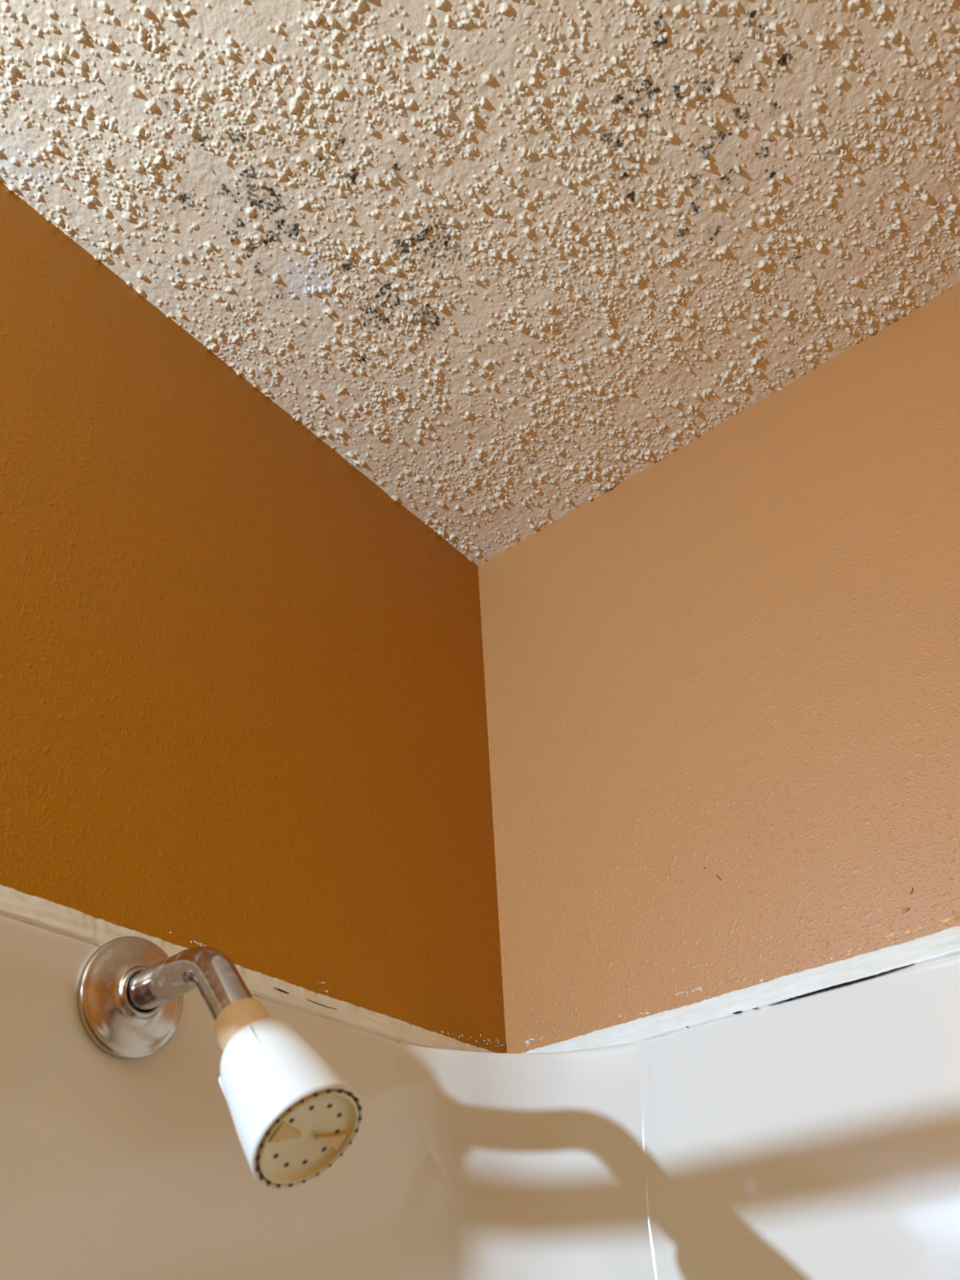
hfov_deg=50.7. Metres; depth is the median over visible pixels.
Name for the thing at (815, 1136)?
shower surround
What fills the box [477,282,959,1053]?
wall
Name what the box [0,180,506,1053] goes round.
wall
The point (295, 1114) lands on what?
shower fixture
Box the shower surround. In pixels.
[0,914,959,1279]
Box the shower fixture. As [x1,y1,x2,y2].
[76,936,363,1188]
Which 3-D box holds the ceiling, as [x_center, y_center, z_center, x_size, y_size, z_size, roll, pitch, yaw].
[-0.311,-1.081,-0.151,1.560,0.007,2.900,-29,-45,28]
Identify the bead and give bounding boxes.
[0,884,503,1053]
[524,917,959,1053]
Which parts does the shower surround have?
panel, corner panel, panel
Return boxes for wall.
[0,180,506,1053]
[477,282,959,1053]
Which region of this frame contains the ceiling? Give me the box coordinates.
[0,0,959,565]
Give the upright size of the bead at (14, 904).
0.029 m
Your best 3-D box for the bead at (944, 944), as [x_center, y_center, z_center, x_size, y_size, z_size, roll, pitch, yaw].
[0.606,0.009,0.433,1.488,0.028,0.006,-29,-45,28]

